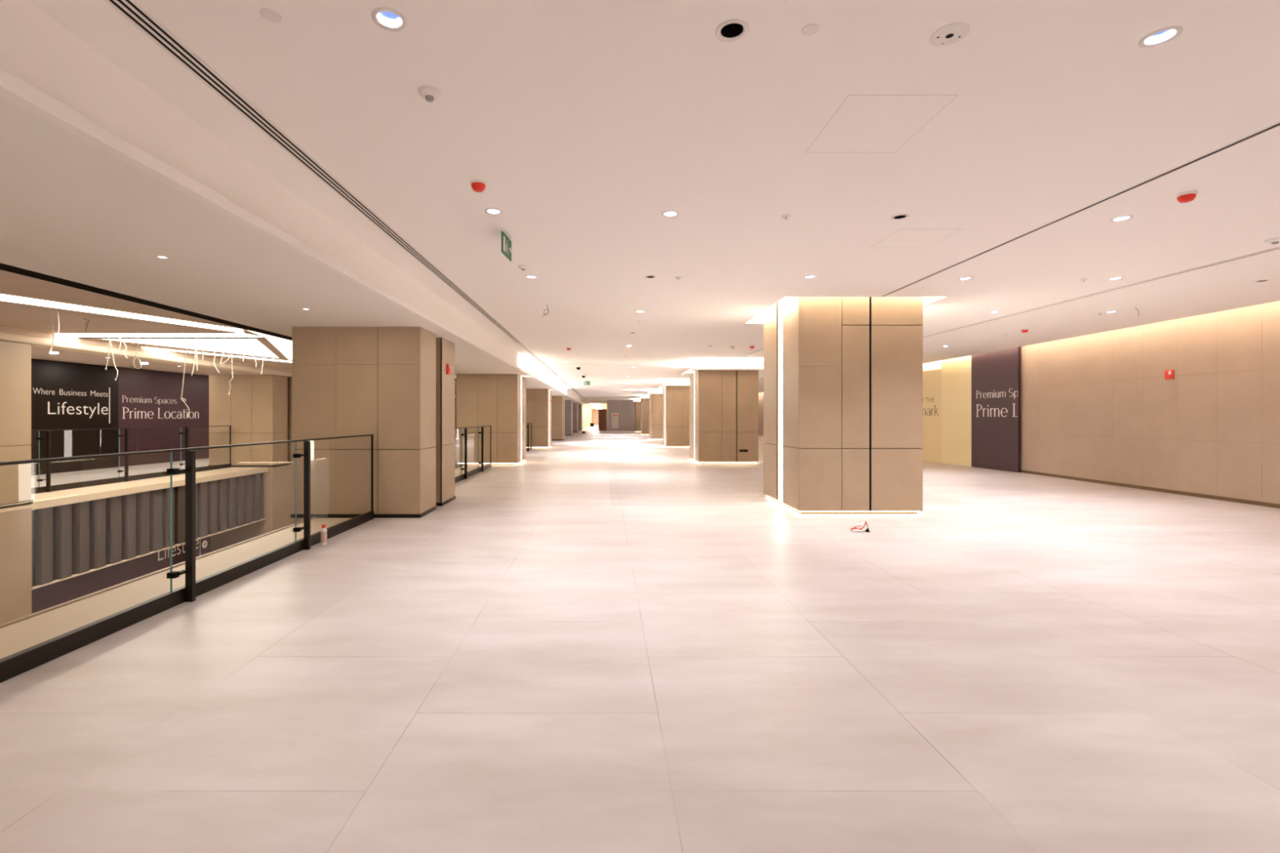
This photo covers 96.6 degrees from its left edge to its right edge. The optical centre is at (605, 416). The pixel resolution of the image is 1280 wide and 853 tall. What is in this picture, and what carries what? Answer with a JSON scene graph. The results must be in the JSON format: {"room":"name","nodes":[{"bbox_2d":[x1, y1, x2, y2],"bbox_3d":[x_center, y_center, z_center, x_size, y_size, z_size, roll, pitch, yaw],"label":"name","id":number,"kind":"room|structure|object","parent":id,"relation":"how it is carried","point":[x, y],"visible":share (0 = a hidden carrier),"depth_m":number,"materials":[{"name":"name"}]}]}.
{"room":"shopping mall","nodes":[
{"label":"shopping mall","id":0,"kind":"room"},
{"bbox_2d":[31,457,208,490],"bbox_3d":[-14.075,1.500,15.500,5.850,0.001,45.000,0,0,0],"label":"floor","id":1,"kind":"structure","parent":0,"point":[65,477],"depth_m":15.20,"materials":[{"name":"tile"}]},
{"bbox_2d":[31,358,209,475],"bbox_3d":[-14.503,0.005,18.749,0.046,2.990,20.527,0,0,3],"label":"hoarding","id":2,"kind":"object","parent":1,"relation":"on","point":[64,395],"visible":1,"depth_m":16.74,"materials":[{"name":"brown plastic"}]},
{"bbox_2d":[31,425,231,493],"bbox_3d":[-11.148,0.878,13.450,0.115,1.243,7.000,0,0,0],"label":"glass railing","id":3,"kind":"object","parent":1,"relation":"on","point":[48,488],"visible":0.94,"depth_m":12.94,"materials":[{"name":"brown metal"}]},
{"bbox_2d":[31,463,290,510],"bbox_3d":[-10.615,1.570,15.500,1.070,0.140,45.000,0,0,0],"label":"trim","id":4,"kind":"structure","parent":1,"relation":"attached to","point":[57,498],"depth_m":12.29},
{"bbox_2d":[31,472,265,589],"bbox_3d":[-10.210,2.348,13.410,0.140,1.415,7.100,0,0,0],"label":"corrugated panel","id":5,"kind":"object","parent":4,"relation":"hanging from","point":[76,538],"visible":0.72,"depth_m":12.10,"materials":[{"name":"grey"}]},
{"bbox_2d":[0,270,456,394],"bbox_3d":[-11.135,-1.500,15.500,11.730,0.001,45.000,0,0,0],"label":"ceiling","id":6,"kind":"structure","parent":0,"point":[17,315],"depth_m":9.07,"materials":[{"name":"paint"}]},
{"bbox_2d":[48,316,58,353],"bbox_3d":[-8.274,-1.224,8.529,0.100,0.553,0.056,0,0,0],"label":"hanging cable","id":7,"kind":"object","parent":6,"relation":"hanging from","point":[50,350],"visible":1,"depth_m":8.53,"materials":[{"name":"beige plastic"}]},
{"bbox_2d":[55,310,59,346],"bbox_3d":[-7.719,-1.242,8.016,0.025,0.517,0.059,0,0,-18],"label":"hanging cable","id":8,"kind":"object","parent":6,"relation":"hanging from","point":[56,344],"visible":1,"depth_m":8.02,"materials":[{"name":"beige plastic"}]},
{"bbox_2d":[105,333,110,369],"bbox_3d":[-8.978,-1.173,10.250,0.066,0.655,0.026,0,0,-44],"label":"cable","id":9,"kind":"object","parent":6,"relation":"hanging from","point":[108,334],"visible":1,"depth_m":10.26,"materials":[{"name":"beige plastic"}]},
{"bbox_2d":[110,340,118,380],"bbox_3d":[-9.594,-1.107,11.114,0.166,0.786,0.040,0,0,7],"label":"cable","id":10,"kind":"object","parent":6,"relation":"hanging from","point":[110,340],"visible":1,"depth_m":11.12,"materials":[{"name":"beige plastic"}]},
{"bbox_2d":[0,293,243,333],"bbox_3d":[-7.069,-1.497,8.384,0.523,0.004,3.726,0,0,23],"label":"recessed light","id":11,"kind":"object","parent":6,"relation":"in","point":[2,297],"visible":1,"depth_m":8.12,"materials":[{"name":"beige plastic"}]},
{"bbox_2d":[133,326,148,368],"bbox_3d":[-7.714,-1.149,9.438,0.223,0.704,0.050,0,0,0],"label":"cable","id":12,"kind":"object","parent":6,"relation":"hanging from","point":[136,326],"visible":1,"depth_m":9.44,"materials":[{"name":"beige plastic"}]},
{"bbox_2d":[57,333,261,337],"bbox_3d":[-8.400,-1.497,10.455,3.930,0.004,0.420,0,0,0],"label":"recessed light","id":13,"kind":"object","parent":6,"relation":"in","point":[68,335],"visible":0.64,"depth_m":10.39,"materials":[{"name":"beige"}]},
{"bbox_2d":[78,337,256,338],"bbox_3d":[-8.539,-1.495,10.768,3.928,0.010,0.141,0,0,0],"label":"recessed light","id":14,"kind":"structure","parent":6,"relation":"attached to","point":[78,337],"depth_m":10.70,"materials":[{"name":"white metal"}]},
{"bbox_2d":[180,329,189,417],"bbox_3d":[-7.234,-0.747,9.783,0.159,1.507,0.060,0,0,10],"label":"cable","id":15,"kind":"object","parent":6,"relation":"hanging from","point":[181,398],"visible":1,"depth_m":9.79,"materials":[{"name":"beige plastic"}]},
{"bbox_2d":[102,338,278,358],"bbox_3d":[-8.204,-1.497,12.714,2.946,0.004,3.552,0,0,0],"label":"recessed light","id":16,"kind":"object","parent":6,"relation":"in","point":[207,344],"visible":0.91,"depth_m":11.67,"materials":[{"name":"beige plastic"}]},
{"bbox_2d":[191,339,195,376],"bbox_3d":[-7.959,-1.144,10.987,0.067,0.713,0.035,0,0,-45],"label":"cable","id":17,"kind":"object","parent":6,"relation":"hanging from","point":[195,340],"visible":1,"depth_m":11.00,"materials":[{"name":"beige plastic"}]},
{"bbox_2d":[143,346,292,362],"bbox_3d":[-9.484,-1.497,13.347,0.330,0.004,5.270,0,0,24],"label":"recessed light","id":18,"kind":"object","parent":6,"relation":"in","point":[144,347],"visible":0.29,"depth_m":13.85,"materials":[{"name":"beige"}]},
{"bbox_2d":[220,341,229,364],"bbox_3d":[-7.514,-1.267,11.226,0.182,0.467,0.045,0,0,4],"label":"cable","id":19,"kind":"object","parent":6,"relation":"hanging from","point":[224,341],"visible":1,"depth_m":11.23,"materials":[{"name":"beige plastic"}]},
{"bbox_2d":[0,325,456,395],"bbox_3d":[-10.125,-1.450,15.500,0.410,0.099,45.000,0,0,0],"label":"trim","id":20,"kind":"structure","parent":6,"relation":"attached to","point":[2,328],"depth_m":11.69,"materials":[{"name":"paint"}]},
{"bbox_2d":[228,337,233,395],"bbox_3d":[-7.095,-0.952,10.772,0.080,1.096,0.052,0,0,0],"label":"cable","id":21,"kind":"object","parent":6,"relation":"hanging from","point":[231,338],"visible":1,"depth_m":10.79,"materials":[{"name":"beige plastic"}]},
{"bbox_2d":[248,330,292,359],"bbox_3d":[-6.964,-1.497,12.592,0.681,0.004,5.868,0,0,-22],"label":"recessed light","id":22,"kind":"object","parent":6,"relation":"in","point":[285,346],"visible":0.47,"depth_m":11.67,"materials":[{"name":"beige plastic"}]},
{"bbox_2d":[0,331,456,398],"bbox_3d":[-10.125,-1.333,15.500,0.450,0.135,45.000,0,0,0],"label":"trim","id":23,"kind":"structure","parent":0,"point":[39,342],"depth_m":11.80,"materials":[{"name":"beige paint"}]},
{"bbox_2d":[0,464,468,628],"bbox_3d":[-4.320,1.594,15.500,0.040,0.212,45.000,0,0,0],"label":"trim","id":24,"kind":"structure","parent":0,"point":[9,623],"depth_m":5.11,"materials":[{"name":"beige stone"}]},
{"bbox_2d":[0,95,582,404],"bbox_3d":[-3.885,-1.420,27.500,2.770,0.160,69.000,0,0,0],"label":"ceiling","id":25,"kind":"structure","parent":0,"point":[71,209],"depth_m":4.48,"materials":[{"name":"white paint"}]},
{"bbox_2d":[155,255,168,258],"bbox_3d":[-3.710,-1.337,4.760,0.090,0.007,0.090,0,0,0],"label":"recessed light","id":26,"kind":"object","parent":25,"relation":"in","point":[157,256],"visible":1,"depth_m":4.75,"materials":[{"name":"white plastic"}]},
{"bbox_2d":[0,262,456,380],"bbox_3d":[-5.380,-1.352,15.450,0.220,0.036,44.900,0,0,0],"label":"trim","id":27,"kind":"structure","parent":25,"relation":"attached to","point":[3,267],"depth_m":6.36,"materials":[{"name":"black metal"}]},
{"bbox_2d":[0,67,582,404],"bbox_3d":[-2.480,-1.373,27.000,0.080,0.075,68.000,0,0,0],"label":"ceiling bulkhead","id":28,"kind":"structure","parent":25,"relation":"attached to","point":[12,88],"depth_m":3.26,"materials":[{"name":"white paint"}]},
{"bbox_2d":[453,398,464,468],"bbox_3d":[-10.000,2.250,38.000,14.000,7.700,0.001,0,0,0],"label":"wall","id":29,"kind":"structure","parent":0,"point":[456,464],"depth_m":38.00,"materials":[{"name":"beige wood"}]},
{"bbox_2d":[577,404,582,431],"bbox_3d":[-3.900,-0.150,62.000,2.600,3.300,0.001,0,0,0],"label":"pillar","id":30,"kind":"structure","parent":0,"point":[580,406],"depth_m":62.00,"materials":[{"name":"stone"}]},
{"bbox_2d":[582,403,607,430],"bbox_3d":[-1.225,-0.150,84.850,2.750,3.300,46.300,0,0,0],"label":"wall","id":31,"kind":"structure","parent":0,"point":[589,415],"depth_m":84.81,"materials":[{"name":"beige paint"}]},
{"bbox_2d":[582,400,607,408],"bbox_3d":[-1.200,-1.650,85.000,2.800,0.300,46.000,0,0,0],"label":"ceiling","id":32,"kind":"structure","parent":0,"point":[603,403],"depth_m":62.00,"materials":[{"name":"white paint"}]},
{"bbox_2d":[589,403,602,408],"bbox_3d":[-1.200,-1.490,85.000,1.200,0.010,42.000,0,0,0],"label":"ceiling light","id":33,"kind":"object","parent":32,"relation":"attached to","point":[597,406],"visible":1,"depth_m":78.15,"materials":[{"name":"beige"}]},
{"bbox_2d":[607,400,635,431],"bbox_3d":[2.000,-0.150,61.600,3.700,3.300,0.200,0,0,0],"label":"wall","id":34,"kind":"structure","parent":0,"point":[626,408],"depth_m":61.50,"materials":[{"name":"paint"}]},
{"bbox_2d":[598,409,606,431],"bbox_3d":[-0.320,0.345,61.370,0.900,2.290,0.120,0,0,0],"label":"door","id":35,"kind":"structure","parent":34,"relation":"in","point":[602,413],"depth_m":61.37,"materials":[{"name":"brown wood"}]},
{"bbox_2d":[610,412,619,429],"bbox_3d":[1.020,0.385,61.475,0.940,1.870,0.050,0,0,0],"label":"door","id":36,"kind":"structure","parent":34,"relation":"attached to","point":[615,416],"depth_m":61.47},
{"bbox_2d":[0,424,1279,852],"bbox_3d":[4.745,1.500,51.500,16.310,0.001,117.000,0,0,0],"label":"floor","id":37,"kind":"structure","parent":0,"point":[604,642],"depth_m":3.12,"materials":[{"name":"tile"}]},
{"bbox_2d":[0,434,373,683],"bbox_3d":[-3.408,0.878,0.790,0.115,1.243,15.180,0,0,0],"label":"glass railing","id":38,"kind":"object","parent":37,"relation":"on","point":[16,664],"visible":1,"depth_m":4.61,"materials":[{"name":"brown metal"}]},
{"bbox_2d":[0,448,533,682],"bbox_3d":[-3.855,1.570,15.500,0.890,0.140,45.000,0,0,0],"label":"floor edge","id":39,"kind":"structure","parent":37,"relation":"attached to","point":[20,636],"depth_m":4.78,"materials":[{"name":"beige stone"}]},
{"bbox_2d":[320,524,327,545],"bbox_3d":[-3.300,1.379,6.660,0.068,0.238,0.068,0,0,0],"label":"spray bottle","id":40,"kind":"object","parent":37,"relation":"on","point":[323,531],"visible":1,"depth_m":6.63,"materials":[{"name":"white plastic"}]},
{"bbox_2d":[290,326,455,517],"bbox_3d":[-3.715,0.080,9.440,1.934,2.840,1.984,0,0,0],"label":"pillar","id":41,"kind":"structure","parent":37,"relation":"on","point":[393,384],"depth_m":8.46,"materials":[{"name":"beige wood"}]},
{"bbox_2d":[446,364,451,374],"bbox_3d":[-2.735,-0.830,9.930,0.050,0.180,0.170,0,0,0],"label":"fire alarm","id":42,"kind":"object","parent":41,"relation":"attached to","point":[448,366],"visible":1,"depth_m":9.89,"materials":[{"name":"red plastic"}]},
{"bbox_2d":[454,425,491,483],"bbox_3d":[-3.408,0.878,13.760,0.115,1.243,6.520,0,0,0],"label":"glass railing","id":43,"kind":"object","parent":37,"relation":"on","point":[466,474],"visible":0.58,"depth_m":14.63,"materials":[{"name":"clear glass"}]},
{"bbox_2d":[456,373,525,464],"bbox_3d":[-3.715,0.080,18.760,1.910,2.840,1.960,0,0,0],"label":"pillar","id":44,"kind":"structure","parent":37,"relation":"on","point":[498,401],"depth_m":17.78,"materials":[{"name":"beige wood"}]},
{"bbox_2d":[457,460,521,463],"bbox_3d":[-3.715,1.457,18.760,1.840,0.016,1.890,0,0,0],"label":"light","id":45,"kind":"object","parent":44,"relation":"on","point":[518,461],"depth_m":17.78,"materials":[{"name":"beige"}]},
{"bbox_2d":[520,376,521,460],"bbox_3d":[-2.836,0.048,18.740,0.108,2.755,0.260,0,0,0],"label":"light","id":46,"kind":"object","parent":44,"relation":"on","point":[521,376],"depth_m":18.75,"materials":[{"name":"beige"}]},
{"bbox_2d":[525,422,532,452],"bbox_3d":[-3.408,0.878,23.150,0.115,1.243,6.500,0,0,0],"label":"glass railing","id":47,"kind":"object","parent":37,"relation":"on","point":[528,448],"visible":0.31,"depth_m":24.78,"materials":[{"name":"clear glass"}]},
{"bbox_2d":[525,388,551,448],"bbox_3d":[-3.715,0.080,28.080,1.910,2.840,1.960,0,0,0],"label":"pillar","id":48,"kind":"structure","parent":37,"relation":"on","point":[538,404],"depth_m":27.10,"materials":[{"name":"beige wood"}]},
{"bbox_2d":[551,395,564,439],"bbox_3d":[-3.715,0.080,37.400,1.934,2.840,1.984,0,0,0],"label":"pillar","id":49,"kind":"structure","parent":37,"relation":"on","point":[557,402],"depth_m":36.42,"materials":[{"name":"beige wood"}]},
{"bbox_2d":[564,400,573,435],"bbox_3d":[-3.715,0.080,46.720,1.934,2.840,1.984,0,0,0],"label":"pillar","id":50,"kind":"structure","parent":37,"relation":"on","point":[568,424],"depth_m":45.74,"materials":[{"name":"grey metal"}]},
{"bbox_2d":[573,403,577,432],"bbox_3d":[-3.715,0.080,56.040,1.934,2.840,1.984,0,0,0],"label":"pillar","id":51,"kind":"structure","parent":37,"relation":"on","point":[575,405],"depth_m":55.06,"materials":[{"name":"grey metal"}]},
{"bbox_2d":[632,398,640,431],"bbox_3d":[3.925,-0.275,56.820,2.390,3.550,2.440,0,0,0],"label":"pillar","id":52,"kind":"structure","parent":37,"relation":"on","point":[637,402],"depth_m":55.84,"materials":[{"name":"beige wood"}]},
{"bbox_2d":[637,394,648,435],"bbox_3d":[3.925,-0.275,47.400,2.390,3.550,2.440,0,0,0],"label":"pillar","id":53,"kind":"structure","parent":37,"relation":"on","point":[644,398],"depth_m":46.43,"materials":[{"name":"beige wood"}]},
{"bbox_2d":[644,388,662,439],"bbox_3d":[3.925,-0.275,37.980,2.390,3.550,2.440,0,0,0],"label":"pillar","id":54,"kind":"structure","parent":37,"relation":"on","point":[655,395],"depth_m":37.00,"materials":[{"name":"beige wood"}]},
{"bbox_2d":[657,378,690,448],"bbox_3d":[3.925,-0.275,28.560,2.390,3.550,2.440,0,0,0],"label":"pillar","id":55,"kind":"structure","parent":37,"relation":"on","point":[676,392],"depth_m":27.58,"materials":[{"name":"beige wood"}]},
{"bbox_2d":[681,357,763,463],"bbox_3d":[3.925,-0.275,19.140,2.390,3.550,2.440,0,0,0],"label":"pillar","id":56,"kind":"structure","parent":37,"relation":"on","point":[724,391],"depth_m":18.16,"materials":[{"name":"beige wood"}]},
{"bbox_2d":[693,373,694,458],"bbox_3d":[3.046,-0.028,19.120,0.108,2.905,0.260,0,0,0],"label":"light","id":57,"kind":"object","parent":56,"relation":"on","point":[694,373],"depth_m":19.19,"materials":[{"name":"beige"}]},
{"bbox_2d":[693,459,756,462],"bbox_3d":[3.925,1.457,19.140,1.840,0.016,1.890,0,0,0],"label":"light","id":58,"kind":"object","parent":56,"relation":"on","point":[696,460],"depth_m":18.16,"materials":[{"name":"beige"}]},
{"bbox_2d":[763,297,922,514],"bbox_3d":[3.925,-0.300,9.720,1.910,3.600,1.960,0,0,0],"label":"pillar","id":59,"kind":"structure","parent":37,"relation":"on","point":[842,376],"depth_m":8.74,"materials":[{"name":"beige wood"}]},
{"bbox_2d":[778,298,782,501],"bbox_3d":[3.046,-0.333,9.700,0.108,3.515,0.260,0,0,0],"label":"light","id":60,"kind":"object","parent":59,"relation":"on","point":[780,302],"depth_m":9.71,"materials":[{"name":"beige"}]},
{"bbox_2d":[767,495,919,511],"bbox_3d":[3.925,1.457,9.720,1.840,0.016,1.890,0,0,0],"label":"light","id":61,"kind":"object","parent":59,"relation":"on","point":[777,500],"depth_m":8.74,"materials":[{"name":"beige"}]},
{"bbox_2d":[850,520,870,532],"bbox_3d":[3.328,1.435,7.447,0.235,0.131,0.116,0,0,0],"label":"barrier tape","id":62,"kind":"object","parent":37,"relation":"on","point":[865,528],"visible":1,"depth_m":7.44,"materials":[{"name":"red plastic"}]},
{"bbox_2d":[920,355,971,466],"bbox_3d":[10.685,-0.350,22.250,0.057,3.700,10.292,0,0,-4],"label":"wall panel","id":63,"kind":"object","parent":37,"relation":"on","point":[947,390],"visible":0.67,"depth_m":18.19,"materials":[{"name":"beige plastic"}]},
{"bbox_2d":[971,346,1019,472],"bbox_3d":[11.084,-0.350,16.221,0.054,3.700,1.783,0,0,-4],"label":"hoarding","id":64,"kind":"object","parent":37,"relation":"on","point":[995,375],"visible":0.98,"depth_m":16.11,"materials":[{"name":"purple plastic"}]},
{"bbox_2d":[0,0,1279,409],"bbox_3d":[5.342,-1.795,51.500,15.684,0.910,117.000,0,0,0],"label":"ceiling","id":65,"kind":"structure","parent":0,"point":[584,122],"depth_m":3.80,"materials":[{"name":"white paint"}]},
{"bbox_2d":[260,8,281,22],"bbox_3d":[-1.499,-1.797,2.549,0.084,0.006,0.084,0,0,0],"label":"plate","id":66,"kind":"object","parent":65,"relation":"attached to","point":[269,15],"visible":1,"depth_m":2.54,"materials":[{"name":"white plastic"}]},
{"bbox_2d":[103,0,586,399],"bbox_3d":[-2.100,-1.828,27.280,0.130,0.064,68.440,0,0,0],"label":"linear air slot","id":67,"kind":"object","parent":65,"relation":"attached to","point":[131,11],"visible":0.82,"depth_m":3.46,"materials":[{"name":"black metal"}]},
{"bbox_2d":[371,7,407,31],"bbox_3d":[-0.978,-1.835,2.575,0.153,0.080,0.153,0,0,0],"label":"recessed light","id":68,"kind":"object","parent":65,"relation":"in","point":[388,19],"visible":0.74,"depth_m":2.60,"materials":[{"name":"white plastic"}]},
{"bbox_2d":[417,85,440,102],"bbox_3d":[-0.975,-1.776,3.152,0.120,0.049,0.120,0,0,0],"label":"smoke detector","id":69,"kind":"object","parent":65,"relation":"attached to","point":[431,94],"visible":1,"depth_m":3.13,"materials":[{"name":"white plastic"}]},
{"bbox_2d":[470,179,486,192],"bbox_3d":[-0.977,-1.766,4.368,0.124,0.070,0.124,0,0,0],"label":"fire alarm","id":70,"kind":"object","parent":65,"relation":"attached to","point":[477,185],"visible":1,"depth_m":4.33,"materials":[{"name":"red plastic"}]},
{"bbox_2d":[484,208,502,214],"bbox_3d":[-0.981,-1.835,4.980,0.153,0.080,0.153,0,0,0],"label":"recessed light","id":71,"kind":"object","parent":65,"relation":"in","point":[489,211],"visible":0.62,"depth_m":5.01,"materials":[{"name":"white plastic"}]},
{"bbox_2d":[500,230,512,261],"bbox_3d":[-0.975,-1.688,5.600,0.060,0.226,0.320,0,0,6],"label":"exit sign","id":72,"kind":"object","parent":65,"relation":"hanging from","point":[506,244],"visible":1,"depth_m":5.58,"materials":[{"name":"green plastic"}]},
{"bbox_2d":[518,265,528,271],"bbox_3d":[-0.986,-1.776,6.807,0.120,0.049,0.120,0,0,0],"label":"smoke detector","id":73,"kind":"object","parent":65,"relation":"attached to","point":[522,268],"visible":1,"depth_m":6.78,"materials":[{"name":"white plastic"}]},
{"bbox_2d":[524,275,537,278],"bbox_3d":[-0.957,-1.835,7.313,0.153,0.080,0.153,0,0,0],"label":"recessed light","id":74,"kind":"object","parent":65,"relation":"in","point":[529,276],"visible":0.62,"depth_m":7.35,"materials":[{"name":"white plastic"}]},
{"bbox_2d":[517,355,566,394],"bbox_3d":[-2.493,-1.595,26.100,0.010,0.310,19.800,0,0,0],"label":"light","id":75,"kind":"object","parent":65,"relation":"attached to","point":[522,363],"visible":0.93,"depth_m":20.80,"materials":[{"name":"beige"}]},
{"bbox_2d":[584,373,590,384],"bbox_3d":[-0.776,-1.577,24.000,0.250,0.449,0.060,0,0,0],"label":"exit sign","id":76,"kind":"object","parent":65,"relation":"hanging from","point":[588,381],"visible":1,"depth_m":23.99,"materials":[{"name":"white plastic"}]},
{"bbox_2d":[644,275,656,278],"bbox_3d":[0.576,-1.835,7.313,0.153,0.080,0.153,0,0,0],"label":"recessed light","id":77,"kind":"object","parent":65,"relation":"in","point":[649,276],"visible":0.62,"depth_m":7.35,"materials":[{"name":"grey plastic"}]},
{"bbox_2d":[662,210,679,217],"bbox_3d":[0.574,-1.835,5.039,0.153,0.080,0.153,0,0,0],"label":"recessed light","id":78,"kind":"object","parent":65,"relation":"in","point":[668,213],"visible":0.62,"depth_m":5.07,"materials":[{"name":"white"}]},
{"bbox_2d":[715,18,748,42],"bbox_3d":[0.589,-1.835,2.650,0.153,0.080,0.153,0,0,0],"label":"recessed light","id":79,"kind":"object","parent":65,"relation":"in","point":[731,30],"visible":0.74,"depth_m":2.68,"materials":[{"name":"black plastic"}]},
{"bbox_2d":[781,214,791,220],"bbox_3d":[1.621,-1.784,5.099,0.084,0.035,0.084,0,0,0],"label":"sprinkler","id":80,"kind":"object","parent":65,"relation":"attached to","point":[785,216],"visible":1,"depth_m":5.08,"materials":[{"name":"white plastic"}]},
{"bbox_2d":[803,275,815,278],"bbox_3d":[2.623,-1.835,7.313,0.153,0.080,0.153,0,0,0],"label":"recessed light","id":81,"kind":"object","parent":65,"relation":"in","point":[810,276],"visible":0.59,"depth_m":7.34,"materials":[{"name":"white"}]},
{"bbox_2d":[801,23,819,35],"bbox_3d":[0.952,-1.797,2.644,0.080,0.006,0.080,0,0,0],"label":"plate","id":82,"kind":"object","parent":65,"relation":"attached to","point":[811,29],"visible":1,"depth_m":2.64,"materials":[{"name":"white plastic"}]},
{"bbox_2d":[805,94,958,152],"bbox_3d":[1.665,-1.799,3.525,0.610,0.001,0.690,0,0,0],"label":"access panel","id":83,"kind":"object","parent":65,"relation":"attached to","point":[863,123],"visible":1,"depth_m":3.48,"materials":[{"name":"grey paint"}]},
{"bbox_2d":[890,213,909,220],"bbox_3d":[2.650,-1.835,5.119,0.153,0.080,0.153,0,0,0],"label":"recessed light","id":84,"kind":"object","parent":65,"relation":"in","point":[901,216],"visible":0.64,"depth_m":5.14,"materials":[{"name":"grey plastic"}]},
{"bbox_2d":[871,229,961,248],"bbox_3d":[3.120,-1.799,5.750,0.600,0.001,0.600,0,0,0],"label":"access panel","id":85,"kind":"object","parent":65,"relation":"attached to","point":[901,238],"visible":1,"depth_m":5.75,"materials":[{"name":"grey paint"}]},
{"bbox_2d":[929,22,970,46],"bbox_3d":[1.619,-1.797,2.677,0.164,0.008,0.164,0,0,0],"label":"ceiling speaker","id":86,"kind":"object","parent":65,"relation":"attached to","point":[949,34],"visible":1,"depth_m":2.67,"materials":[{"name":"white plastic"}]},
{"bbox_2d":[958,276,972,279],"bbox_3d":[4.682,-1.835,7.398,0.153,0.080,0.153,0,0,0],"label":"recessed light","id":87,"kind":"object","parent":65,"relation":"in","point":[967,277],"visible":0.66,"depth_m":7.42,"materials":[{"name":"white"}]},
{"bbox_2d":[758,246,1279,378],"bbox_3d":[7.174,-1.828,25.480,0.098,0.064,64.840,0,0,0],"label":"linear air slot","id":88,"kind":"object","parent":65,"relation":"attached to","point":[1278,247],"visible":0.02,"depth_m":7.76,"materials":[{"name":"grey metal"}]},
{"bbox_2d":[1020,328,1028,333],"bbox_3d":[8.614,-1.766,11.688,0.136,0.070,0.136,0,0,0],"label":"fire sounder","id":89,"kind":"object","parent":65,"relation":"attached to","point":[1024,331],"visible":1,"depth_m":11.65,"materials":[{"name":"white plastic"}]},
{"bbox_2d":[880,121,1279,297],"bbox_3d":[4.140,-1.828,0.790,0.060,0.064,15.460,0,0,0],"label":"linear air slot","id":90,"kind":"object","parent":65,"relation":"attached to","point":[1277,124],"visible":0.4,"depth_m":4.57,"materials":[{"name":"black metal"}]},
{"bbox_2d":[1107,276,1123,279],"bbox_3d":[6.628,-1.835,7.398,0.153,0.080,0.153,0,0,0],"label":"recessed light","id":91,"kind":"object","parent":65,"relation":"in","point":[1118,277],"visible":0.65,"depth_m":7.40,"materials":[{"name":"white"}]},
{"bbox_2d":[1110,215,1133,222],"bbox_3d":[4.681,-1.835,5.160,0.153,0.080,0.153,0,0,0],"label":"recessed light","id":92,"kind":"object","parent":65,"relation":"in","point":[1125,217],"visible":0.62,"depth_m":5.18,"materials":[{"name":"white plastic"}]},
{"bbox_2d":[1137,26,1182,48],"bbox_3d":[2.626,-1.835,2.694,0.153,0.080,0.153,0,0,0],"label":"recessed light","id":93,"kind":"object","parent":65,"relation":"in","point":[1164,35],"visible":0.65,"depth_m":2.71,"materials":[{"name":"white plastic"}]},
{"bbox_2d":[1175,191,1197,203],"bbox_3d":[4.684,-1.766,4.587,0.124,0.070,0.124,0,0,0],"label":"fire sounder","id":94,"kind":"object","parent":65,"relation":"attached to","point":[1185,197],"visible":1,"depth_m":4.55,"materials":[{"name":"plastic"}]},
{"bbox_2d":[1253,279,1270,282],"bbox_3d":[8.682,-1.835,7.528,0.153,0.080,0.153,0,0,0],"label":"recessed light","id":95,"kind":"object","parent":65,"relation":"in","point":[1266,280],"visible":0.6,"depth_m":7.53,"materials":[{"name":"grey plastic"}]},
{"bbox_2d":[1264,237,1279,244],"bbox_3d":[6.787,-1.776,5.765,0.140,0.049,0.140,0,0,0],"label":"smoke detector","id":96,"kind":"object","parent":65,"relation":"attached to","point":[1273,241],"visible":1,"depth_m":5.75,"materials":[{"name":"white plastic"}]},
{"bbox_2d":[758,360,942,435],"bbox_3d":[11.768,-0.375,39.754,0.828,3.750,44.535,0,0,2],"label":"wall","id":97,"kind":"structure","parent":0,"point":[760,394],"depth_m":44.57,"materials":[{"name":"paint"}]},
{"bbox_2d":[1019,301,1279,504],"bbox_3d":[11.023,-0.375,5.297,0.203,3.750,24.610,0,0,2],"label":"wall","id":98,"kind":"structure","parent":0,"point":[1101,406],"depth_m":11.31,"materials":[{"name":"wood"}]},
{"bbox_2d":[1019,469,1279,508],"bbox_3d":[10.935,1.466,5.300,0.035,0.068,24.611,0,0,2],"label":"baseboard","id":99,"kind":"structure","parent":98,"relation":"attached to","point":[1172,491],"depth_m":11.26,"materials":[{"name":"brown metal"}]},
{"bbox_2d":[1164,369,1173,379],"bbox_3d":[11.070,-0.830,11.181,0.050,0.180,0.170,0,0,2],"label":"fire alarm","id":100,"kind":"object","parent":98,"relation":"attached to","point":[1169,375],"visible":1,"depth_m":11.15,"materials":[{"name":"red plastic"}]},
{"label":"floor","id":101,"kind":"structure","parent":0,"visible":0},
{"bbox_2d":[0,340,32,624],"bbox_3d":[-10.905,2.422,8.880,1.934,7.355,1.984,0,0,0],"label":"pillar","id":102,"kind":"structure","parent":101,"relation":"on","point":[15,526],"depth_m":9.59,"materials":[{"name":"beige wood"}]},
{"bbox_2d":[0,505,31,512],"bbox_3d":[-9.947,1.550,8.880,0.015,0.040,1.940,0,0,0],"label":"trim","id":103,"kind":"structure","parent":102,"relation":"attached to","point":[28,506],"depth_m":9.59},
{"bbox_2d":[31,536,210,613],"bbox_3d":[-10.316,4.400,12.342,0.048,3.200,4.964,0,0,0],"label":"hoarding","id":104,"kind":"object","parent":101,"relation":"on","point":[51,595],"visible":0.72,"depth_m":11.76,"materials":[{"name":"purple plastic"}]},
{"bbox_2d":[208,374,303,551],"bbox_3d":[-10.905,2.422,17.980,1.934,7.355,1.984,0,0,0],"label":"wall","id":105,"kind":"structure","parent":101,"relation":"on","point":[258,408],"depth_m":17.00,"materials":[{"name":"wood"}]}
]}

